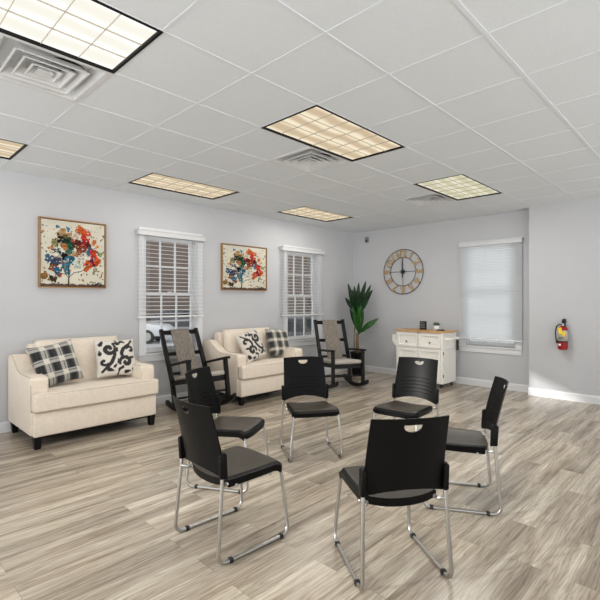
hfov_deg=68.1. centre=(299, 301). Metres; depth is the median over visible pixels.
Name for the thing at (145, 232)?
window blind
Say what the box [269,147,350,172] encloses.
ceiling vent
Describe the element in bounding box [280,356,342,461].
chair
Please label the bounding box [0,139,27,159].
recessed light
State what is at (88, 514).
floor
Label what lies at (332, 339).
rocking chair
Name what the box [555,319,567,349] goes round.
fire extinguisher
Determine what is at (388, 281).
wall clock
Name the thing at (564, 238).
wall
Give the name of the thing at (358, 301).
potted plant
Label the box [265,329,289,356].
throw pillow
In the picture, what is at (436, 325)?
succulent pot
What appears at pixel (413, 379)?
chair
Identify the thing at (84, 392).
seat cushion
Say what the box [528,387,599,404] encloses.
baseboard
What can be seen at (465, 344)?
window
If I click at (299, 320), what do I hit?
car
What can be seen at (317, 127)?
recessed light
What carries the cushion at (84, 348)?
on the sofa at (40, 410)
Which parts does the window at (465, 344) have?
sill, sash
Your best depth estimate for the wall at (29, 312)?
5.82 m
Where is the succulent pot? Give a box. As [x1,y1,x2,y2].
[433,322,439,329]
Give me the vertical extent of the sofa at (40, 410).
1.005 m
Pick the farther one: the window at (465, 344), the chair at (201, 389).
the window at (465, 344)
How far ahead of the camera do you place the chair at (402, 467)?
2.20 m
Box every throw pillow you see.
[26,339,83,386]
[93,339,134,377]
[235,328,266,362]
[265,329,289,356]
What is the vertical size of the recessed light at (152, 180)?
0.019 m
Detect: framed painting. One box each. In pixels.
[38,216,105,288]
[221,243,266,290]
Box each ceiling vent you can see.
[0,32,111,102]
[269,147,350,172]
[398,193,456,206]
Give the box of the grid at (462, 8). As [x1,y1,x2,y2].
[0,0,599,231]
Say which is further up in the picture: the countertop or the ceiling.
the ceiling
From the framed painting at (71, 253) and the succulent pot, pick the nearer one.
the framed painting at (71, 253)
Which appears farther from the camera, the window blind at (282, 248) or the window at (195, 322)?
the window blind at (282, 248)
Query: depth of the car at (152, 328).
21.11 m
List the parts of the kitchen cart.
drawer, door, drawer, door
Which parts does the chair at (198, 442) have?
backrest, leg frame, seat, leg frame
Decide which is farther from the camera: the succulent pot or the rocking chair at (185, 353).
the succulent pot
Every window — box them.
[138,227,203,361]
[283,245,322,346]
[459,237,522,355]
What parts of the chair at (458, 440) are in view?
leg frame, seat, leg frame, backrest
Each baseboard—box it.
[0,368,351,432]
[365,365,528,392]
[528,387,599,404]
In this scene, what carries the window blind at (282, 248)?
attached to the window at (316, 295)
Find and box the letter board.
[420,321,426,329]
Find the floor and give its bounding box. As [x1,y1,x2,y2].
[0,370,599,599]
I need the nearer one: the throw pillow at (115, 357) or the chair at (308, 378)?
the chair at (308, 378)
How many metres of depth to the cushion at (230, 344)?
6.67 m
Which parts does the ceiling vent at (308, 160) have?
plate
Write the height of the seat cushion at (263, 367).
0.170 m
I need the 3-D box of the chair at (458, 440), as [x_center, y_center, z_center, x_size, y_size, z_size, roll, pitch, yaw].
[1.188,0.997,3.227,0.588,0.867,0.501,0,0,15]
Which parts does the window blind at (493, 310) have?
ladder cord, rail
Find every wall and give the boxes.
[0,169,352,421]
[353,210,528,384]
[529,198,599,395]
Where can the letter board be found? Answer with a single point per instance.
(423, 324)
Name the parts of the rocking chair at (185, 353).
rail, armrest, rail, rail, post, armrest, post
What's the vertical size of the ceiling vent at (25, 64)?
0.072 m
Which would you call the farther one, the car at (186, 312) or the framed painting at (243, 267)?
the car at (186, 312)
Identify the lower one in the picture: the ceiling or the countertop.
the countertop
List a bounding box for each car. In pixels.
[146,318,174,343]
[150,310,189,326]
[288,315,310,335]
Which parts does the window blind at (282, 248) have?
rail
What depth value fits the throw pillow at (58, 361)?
4.67 m
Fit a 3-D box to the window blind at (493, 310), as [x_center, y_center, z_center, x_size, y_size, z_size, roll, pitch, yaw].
[3.114,-0.177,7.302,1.030,1.639,0.085,0,0,44]
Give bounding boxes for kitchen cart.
[392,328,458,387]
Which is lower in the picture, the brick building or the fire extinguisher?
the fire extinguisher
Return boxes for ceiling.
[0,0,599,232]
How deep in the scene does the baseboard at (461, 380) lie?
7.56 m
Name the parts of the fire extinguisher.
tank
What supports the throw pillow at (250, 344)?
on the sofa at (264, 374)
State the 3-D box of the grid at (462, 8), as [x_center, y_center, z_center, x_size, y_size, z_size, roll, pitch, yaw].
[0.867,-1.425,2.881,8.600,0.004,9.600,0,0,44]
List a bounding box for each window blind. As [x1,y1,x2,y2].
[136,228,205,317]
[280,246,324,315]
[458,237,522,341]
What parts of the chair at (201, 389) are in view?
backrest, leg frame, seat, leg frame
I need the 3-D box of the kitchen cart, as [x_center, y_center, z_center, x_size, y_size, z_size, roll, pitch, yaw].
[2.164,0.962,7.675,1.065,0.936,0.526,0,0,44]
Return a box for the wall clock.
[384,249,422,293]
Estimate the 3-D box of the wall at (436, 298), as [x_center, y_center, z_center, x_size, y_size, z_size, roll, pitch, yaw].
[2.371,-0.024,8.216,3.660,2.907,0.160,0,0,44]
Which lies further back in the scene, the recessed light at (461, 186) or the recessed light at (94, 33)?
the recessed light at (461, 186)
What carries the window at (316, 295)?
in the wall at (29, 312)
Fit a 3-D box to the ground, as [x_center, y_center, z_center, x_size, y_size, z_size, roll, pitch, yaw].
[-6.418,2.040,34.005,44.840,0.020,75.000,0,0,44]
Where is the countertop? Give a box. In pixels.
[396,328,457,332]
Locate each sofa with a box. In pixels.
[8,336,157,449]
[204,327,306,405]
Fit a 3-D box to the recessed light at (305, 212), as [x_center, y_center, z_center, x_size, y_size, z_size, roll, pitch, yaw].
[0.270,-1.429,7.322,0.618,0.019,1.227,0,0,44]
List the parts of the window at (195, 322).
sash, sash, sill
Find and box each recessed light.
[0,0,162,73]
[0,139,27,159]
[128,172,239,199]
[261,105,404,161]
[278,206,353,221]
[414,174,501,200]
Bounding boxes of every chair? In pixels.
[159,328,236,411]
[172,395,288,564]
[185,366,268,493]
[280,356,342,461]
[313,319,368,388]
[333,415,453,590]
[372,357,438,430]
[423,376,508,515]
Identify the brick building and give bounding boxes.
[146,240,310,318]
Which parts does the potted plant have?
pot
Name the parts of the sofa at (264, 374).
backrest, arm, leg, arm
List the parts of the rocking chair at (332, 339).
armrest, rail, post, armrest, post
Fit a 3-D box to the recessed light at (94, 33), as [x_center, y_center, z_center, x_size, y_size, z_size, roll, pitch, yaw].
[-1.369,-1.429,2.121,0.618,0.019,1.227,0,0,44]
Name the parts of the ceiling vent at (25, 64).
plate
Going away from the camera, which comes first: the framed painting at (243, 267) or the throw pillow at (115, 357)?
the throw pillow at (115, 357)
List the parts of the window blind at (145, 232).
rail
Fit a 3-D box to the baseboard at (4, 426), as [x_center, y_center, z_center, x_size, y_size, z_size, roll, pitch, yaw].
[-2.218,1.373,5.866,0.014,0.115,9.600,0,0,44]
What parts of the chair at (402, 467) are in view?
leg frame, seat, backrest, leg frame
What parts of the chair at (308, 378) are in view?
leg frame, backrest, seat, leg frame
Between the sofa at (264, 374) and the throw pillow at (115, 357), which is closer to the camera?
the throw pillow at (115, 357)
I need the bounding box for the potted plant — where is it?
[345,281,378,374]
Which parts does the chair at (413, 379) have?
seat, backrest, leg frame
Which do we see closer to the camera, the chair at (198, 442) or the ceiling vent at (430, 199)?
the chair at (198, 442)
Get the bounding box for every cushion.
[31,375,157,412]
[33,336,118,382]
[223,327,272,358]
[239,356,306,379]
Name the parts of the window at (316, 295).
sash, sash, sill, pane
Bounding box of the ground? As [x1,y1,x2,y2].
[146,327,513,347]
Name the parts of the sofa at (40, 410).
leg, arm, backrest, leg, arm, leg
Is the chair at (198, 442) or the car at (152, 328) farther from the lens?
the car at (152, 328)

